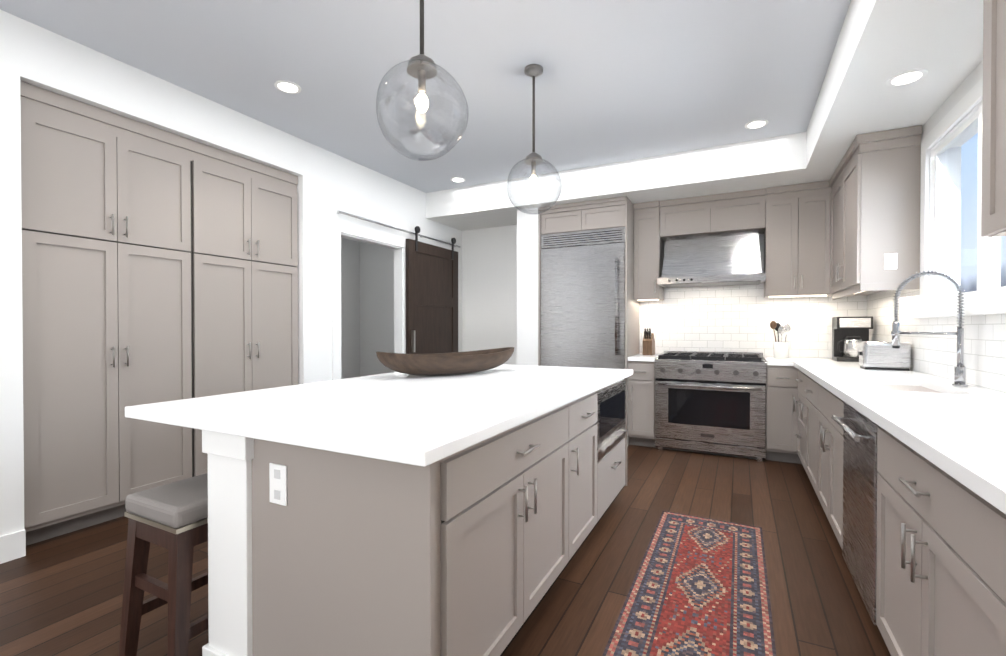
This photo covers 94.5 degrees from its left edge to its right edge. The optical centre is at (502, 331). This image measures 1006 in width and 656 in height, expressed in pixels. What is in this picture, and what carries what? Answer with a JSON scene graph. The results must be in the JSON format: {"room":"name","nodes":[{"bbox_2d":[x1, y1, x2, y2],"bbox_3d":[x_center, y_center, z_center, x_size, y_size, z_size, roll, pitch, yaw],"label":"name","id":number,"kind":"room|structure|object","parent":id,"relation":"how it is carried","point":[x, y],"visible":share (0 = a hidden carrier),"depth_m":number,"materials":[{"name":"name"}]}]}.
{"room":"kitchen","nodes":[
{"label":"kitchen","id":0,"kind":"room"},
{"bbox_2d":[0,10,461,535],"bbox_3d":[-2.770,-0.243,3.082,0.850,2.890,8.350,0,1,27],"label":"wall","id":1,"kind":"structure","parent":0,"point":[330,185],"depth_m":3.16,"materials":[{"name":"white paint"}]},
{"bbox_2d":[0,529,25,563],"bbox_3d":[-3.428,1.152,0.843,0.015,0.140,3.740,0,1,27],"label":"baseboard","id":2,"kind":"structure","parent":1,"relation":"attached to","point":[12,546],"depth_m":2.45,"materials":[{"name":"white wood"}]},
{"bbox_2d":[331,220,405,379],"bbox_3d":[-1.407,0.061,4.938,0.140,2.250,1.150,0,1,27],"label":"trim","id":3,"kind":"structure","parent":1,"relation":"attached to","point":[339,230],"depth_m":4.76,"materials":[{"name":"white wood"}]},
{"bbox_2d":[337,210,460,353],"bbox_3d":[-1.073,-0.033,5.362,0.108,2.400,2.150,0,1,27],"label":"door","id":4,"kind":"structure","parent":1,"relation":"in","point":[431,299],"depth_m":5.70,"materials":[{"name":"brown wood"}]},
{"bbox_2d":[341,238,359,378],"bbox_3d":[-2.895,-0.270,6.202,0.100,2.890,2.600,0,1,27],"label":"wall","id":5,"kind":"structure","parent":0,"point":[350,308],"depth_m":7.15,"materials":[{"name":"white paint"}]},
{"bbox_2d":[0,0,850,192],"bbox_3d":[-1.141,-1.740,2.212,6.830,0.120,8.700,0,1,27],"label":"ceiling","id":6,"kind":"structure","parent":0,"point":[620,80],"depth_m":2.95,"materials":[{"name":"grey paint"}]},
{"bbox_2d":[274,80,300,93],"bbox_3d":[-1.481,-1.684,3.199,0.170,0.008,0.170,0,1,27],"label":"recessed light","id":7,"kind":"object","parent":6,"relation":"in","point":[289,87],"visible":1,"depth_m":3.19,"materials":[{"name":"white plastic"}]},
{"bbox_2d":[376,0,468,160],"bbox_3d":[-0.310,-1.171,1.783,0.347,1.008,0.347,0,1,27],"label":"pendant light","id":8,"kind":"object","parent":6,"relation":"hanging from","point":[421,67],"visible":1,"depth_m":1.78,"materials":[{"name":"clear glass"}]},
{"bbox_2d":[450,177,464,181],"bbox_3d":[-0.504,-1.702,5.199,0.170,0.008,0.170,0,1,27],"label":"recessed light","id":9,"kind":"object","parent":6,"relation":"in","point":[457,179],"visible":0.96,"depth_m":5.17,"materials":[{"name":"white plastic"}]},
{"bbox_2d":[507,64,561,213],"bbox_3d":[0.199,-1.223,2.983,0.351,0.926,0.351,0,1,27],"label":"pendant light","id":10,"kind":"object","parent":6,"relation":"hanging from","point":[533,159],"visible":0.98,"depth_m":2.98,"materials":[{"name":"clear glass"}]},
{"bbox_2d":[745,119,767,128],"bbox_3d":[2.063,-1.690,3.782,0.170,0.008,0.170,0,1,27],"label":"recessed light","id":11,"kind":"object","parent":6,"relation":"in","point":[756,124],"visible":1,"depth_m":3.77,"materials":[{"name":"white"}]},
{"bbox_2d":[0,445,890,655],"bbox_3d":[-1.141,1.260,2.239,6.830,0.100,8.700,0,1,27],"label":"floor","id":12,"kind":"structure","parent":0,"point":[61,595],"depth_m":2.30,"materials":[{"name":"brown wood"}]},
{"bbox_2d":[20,81,207,545],"bbox_3d":[-2.695,-0.086,3.107,0.640,2.576,0.974,0,1,27],"label":"tall cabinet","id":13,"kind":"object","parent":12,"relation":"on","point":[159,265],"depth_m":2.87,"materials":[{"name":"grey wood"}]},
{"bbox_2d":[118,473,208,655],"bbox_3d":[-1.148,0.906,1.847,0.360,0.615,0.490,0,1,27],"label":"stool","id":14,"kind":"object","parent":12,"relation":"on","point":[172,518],"visible":0.54,"depth_m":1.65,"materials":[{"name":"brown wood"}]},
{"bbox_2d":[204,144,297,395],"bbox_3d":[-2.319,-0.093,3.847,0.640,2.576,0.974,0,1,27],"label":"tall cabinet","id":15,"kind":"object","parent":12,"relation":"on","point":[253,206],"depth_m":3.72,"materials":[{"name":"grey wood"}]},
{"bbox_2d":[202,376,628,655],"bbox_3d":[-0.052,0.763,2.472,0.973,0.890,2.448,0,1,27],"label":"kitchen island","id":16,"kind":"object","parent":12,"relation":"on","point":[394,514],"depth_m":1.47,"materials":[{"name":"grey wood"}]},
{"bbox_2d":[125,364,632,467],"bbox_3d":[-0.248,0.297,2.562,1.400,0.040,2.500,0,1,27],"label":"island countertop","id":17,"kind":"structure","parent":16,"relation":"on","point":[409,420],"depth_m":1.71,"materials":[{"name":"white stone"}]},
{"bbox_2d":[376,347,513,374],"bbox_3d":[-0.330,0.191,3.018,1.040,0.160,0.340,0,1,-39],"label":"bowl","id":18,"kind":"object","parent":17,"relation":"on","point":[450,363],"visible":1,"depth_m":2.84,"materials":[{"name":"brown wood"}]},
{"bbox_2d":[541,227,624,368],"bbox_3d":[0.974,0.048,5.261,0.933,2.270,0.750,0,1,27],"label":"fridge","id":19,"kind":"object","parent":12,"relation":"on","point":[582,298],"visible":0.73,"depth_m":4.97,"materials":[{"name":"grey metal"}]},
{"bbox_2d":[538,196,639,445],"bbox_3d":[0.984,-0.105,5.284,0.978,2.577,0.705,0,1,27],"label":"tall cabinet","id":20,"kind":"object","parent":12,"relation":"on","point":[614,212],"visible":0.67,"depth_m":4.97,"materials":[{"name":"grey wood"}]},
{"bbox_2d":[628,354,659,447],"bbox_3d":[1.548,0.720,5.021,0.268,0.930,0.675,0,1,27],"label":"base cabinet","id":21,"kind":"object","parent":12,"relation":"on","point":[641,405],"visible":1,"depth_m":4.76,"materials":[{"name":"grey wood"}]},
{"bbox_2d":[643,328,654,354],"bbox_3d":[1.608,0.106,5.132,0.100,0.296,0.234,0,1,27],"label":"knife block","id":22,"kind":"object","parent":21,"relation":"on","point":[648,343],"visible":1,"depth_m":5.07,"materials":[{"name":"brown wood"}]},
{"bbox_2d":[602,511,775,655],"bbox_3d":[0.767,1.210,1.875,0.580,0.005,2.480,0,1,27],"label":"rug","id":23,"kind":"object","parent":12,"relation":"on","point":[699,586],"visible":1,"depth_m":2.12,"materials":[{"name":"red fabric"}]},
{"bbox_2d":[655,350,765,461],"bbox_3d":[2.089,0.701,4.705,0.976,0.975,0.744,0,1,27],"label":"range","id":24,"kind":"object","parent":12,"relation":"on","point":[710,402],"visible":1,"depth_m":4.44,"materials":[{"name":"silver metal"}]},
{"bbox_2d":[765,361,791,462],"bbox_3d":[2.664,0.745,4.474,0.250,0.890,0.640,0,1,27],"label":"base cabinet","id":25,"kind":"object","parent":12,"relation":"on","point":[778,377],"depth_m":4.21,"materials":[{"name":"grey wood"}]},
{"bbox_2d":[764,357,859,364],"bbox_3d":[2.931,0.282,4.329,0.853,0.040,0.650,0,1,27],"label":"countertop","id":26,"kind":"structure","parent":25,"relation":"on","point":[771,360],"depth_m":4.27,"materials":[{"name":"white stone"}]},
{"bbox_2d":[640,234,863,358],"bbox_3d":[2.520,-0.369,4.902,2.100,1.310,0.006,0,1,27],"label":"tiled wall","id":27,"kind":"structure","parent":26,"relation":"on","point":[737,318],"depth_m":4.90,"materials":[{"name":"white tile"}]},
{"bbox_2d":[770,321,790,358],"bbox_3d":[2.735,0.073,4.584,0.177,0.371,0.164,0,1,27],"label":"utensil crock","id":28,"kind":"object","parent":26,"relation":"on","point":[781,349],"visible":1,"depth_m":4.54,"materials":[{"name":"white ceramic"}]},
{"bbox_2d":[832,316,872,361],"bbox_3d":[3.154,0.062,4.200,0.260,0.399,0.253,0,1,27],"label":"coffee maker","id":29,"kind":"object","parent":26,"relation":"on","point":[849,334],"visible":0.81,"depth_m":4.14,"materials":[{"name":"black plastic"}]},
{"bbox_2d":[792,365,803,466],"bbox_3d":[2.723,0.752,3.701,0.651,0.890,0.725,0,1,27],"label":"base cabinet","id":30,"kind":"object","parent":12,"relation":"on","point":[797,374],"depth_m":4.12,"materials":[{"name":"grey wood"}]},
{"bbox_2d":[804,377,811,483],"bbox_3d":[2.449,0.757,3.129,0.621,0.890,0.658,0,1,27],"label":"base cabinet","id":31,"kind":"object","parent":12,"relation":"on","point":[807,380],"depth_m":3.50,"materials":[{"name":"grey wood"}]},
{"bbox_2d":[812,381,867,550],"bbox_3d":[2.147,0.762,2.534,0.621,0.890,0.908,0,1,27],"label":"base cabinet","id":32,"kind":"object","parent":12,"relation":"on","point":[827,436],"depth_m":2.65,"materials":[{"name":"grey wood"}]},
{"bbox_2d":[831,402,880,625],"bbox_3d":[1.768,0.771,1.878,0.661,0.885,0.592,0,1,27],"label":"dishwasher","id":33,"kind":"object","parent":12,"relation":"on","point":[860,471],"visible":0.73,"depth_m":1.92,"materials":[{"name":"grey metal"}]},
{"bbox_2d":[876,425,983,655],"bbox_3d":[1.438,0.775,1.139,0.621,0.890,1.013,0,1,27],"label":"base cabinet","id":34,"kind":"object","parent":12,"relation":"on","point":[941,526],"depth_m":1.27,"materials":[{"name":"grey wood"}]},
{"bbox_2d":[792,361,1005,516],"bbox_3d":[1.802,0.303,1.879,0.646,0.040,4.740,0,1,27],"label":"countertop","id":35,"kind":"structure","parent":34,"relation":"on","point":[961,431],"depth_m":1.55,"materials":[{"name":"white stone"}]},
{"bbox_2d":[858,341,910,370],"bbox_3d":[2.745,0.169,3.356,0.282,0.200,0.170,0,1,27],"label":"toaster","id":36,"kind":"object","parent":35,"relation":"on","point":[876,355],"visible":0.98,"depth_m":3.29,"materials":[{"name":"silver metal"}]},
{"bbox_2d":[864,381,947,392],"bbox_3d":[2.121,0.417,2.481,0.384,0.222,0.744,0,1,27],"label":"sink","id":37,"kind":"object","parent":35,"relation":"in","point":[912,386],"depth_m":2.69,"materials":[{"name":"white ceramic"}]},
{"bbox_2d":[891,270,967,386],"bbox_3d":[2.261,-0.027,2.458,0.273,0.608,0.279,0,1,27],"label":"faucet","id":38,"kind":"object","parent":35,"relation":"on","point":[959,372],"visible":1,"depth_m":2.40,"materials":[{"name":"silver metal"}]},
{"bbox_2d":[864,289,1005,393],"bbox_3d":[2.244,-0.343,2.018,0.006,1.310,5.398,0,1,27],"label":"tiled wall","id":39,"kind":"structure","parent":35,"relation":"on","point":[984,335],"depth_m":2.75,"materials":[{"name":"white tile"}]},
{"bbox_2d":[980,505,1005,655],"bbox_3d":[1.000,0.782,0.277,0.621,0.890,1.149,0,1,27],"label":"base cabinet","id":40,"kind":"object","parent":12,"relation":"on","point":[993,583],"depth_m":0.94,"materials":[{"name":"grey wood"}]},
{"bbox_2d":[360,225,639,376],"bbox_3d":[0.661,-0.268,5.937,6.680,2.890,0.150,0,1,27],"label":"wall","id":41,"kind":"structure","parent":0,"point":[489,288],"depth_m":6.40,"materials":[{"name":"white paint"}]},
{"bbox_2d":[657,230,765,287],"bbox_3d":[2.137,-0.750,4.786,0.976,0.522,0.534,0,1,27],"label":"range hood","id":42,"kind":"object","parent":41,"relation":"attached to","point":[719,259],"visible":1,"depth_m":4.66,"materials":[{"name":"silver metal"}]},
{"bbox_2d":[662,278,760,287],"bbox_3d":[2.128,-0.511,4.770,0.896,0.046,0.494,0,1,27],"label":"control panel","id":43,"kind":"object","parent":42,"relation":"attached to","point":[666,282],"depth_m":4.67,"materials":[{"name":"grey metal"}]},
{"bbox_2d":[633,180,831,300],"bbox_3d":[2.286,-0.865,4.789,1.782,1.049,0.395,0,1,27],"label":"upper cabinet","id":44,"kind":"object","parent":41,"relation":"attached to","point":[791,223],"visible":0.96,"depth_m":4.48,"materials":[{"name":"grey wood"}]},
{"bbox_2d":[517,207,538,365],"bbox_3d":[0.434,-0.109,5.577,0.263,2.579,0.699,0,1,27],"label":"wall","id":45,"kind":"structure","parent":0,"point":[527,289],"depth_m":5.26,"materials":[{"name":"white paint"}]},
{"bbox_2d":[426,0,982,230],"bbox_3d":[-0.405,-1.521,1.785,4.530,0.309,8.200,0,1,27],"label":"ceiling","id":46,"kind":"structure","parent":0,"point":[879,43],"depth_m":3.28,"materials":[{"name":"white paint"}]},
{"bbox_2d":[886,69,927,86],"bbox_3d":[2.175,-1.368,2.505,0.170,0.008,0.170,0,1,27],"label":"recessed light","id":47,"kind":"object","parent":46,"relation":"in","point":[907,77],"visible":1,"depth_m":2.50,"materials":[{"name":"white plastic"}]},
{"bbox_2d":[920,60,991,317],"bbox_3d":[1.681,-0.222,0.736,0.150,2.890,8.200,0,1,27],"label":"wall","id":48,"kind":"structure","parent":0,"point":[966,86],"depth_m":2.69,"materials":[{"name":"white paint"}]},
{"bbox_2d":[828,133,921,296],"bbox_3d":[2.893,-0.830,3.681,0.340,0.976,1.100,0,1,27],"label":"upper cabinet","id":49,"kind":"object","parent":48,"relation":"attached to","point":[875,181],"depth_m":3.22,"materials":[{"name":"grey wood"}]},
{"bbox_2d":[913,77,1005,317],"bbox_3d":[2.469,-0.674,2.340,0.199,1.175,1.640,0,1,27],"label":"window","id":50,"kind":"structure","parent":48,"relation":"in","point":[940,235],"depth_m":2.89,"materials":[{"name":"white"}]},
{"bbox_2d":[981,0,1005,236],"bbox_3d":[1.663,-0.809,1.259,0.340,0.976,0.575,0,1,27],"label":"upper cabinet","id":51,"kind":"object","parent":48,"relation":"attached to","point":[993,218],"visible":1,"depth_m":1.48,"materials":[{"name":"grey wood"}]},
{"label":"outside","id":52,"kind":"structure","parent":0,"visible":0},
{"bbox_2d":[960,133,1005,291],"bbox_3d":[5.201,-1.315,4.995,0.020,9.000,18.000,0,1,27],"label":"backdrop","id":53,"kind":"structure","parent":52,"point":[965,244],"depth_m":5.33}
]}

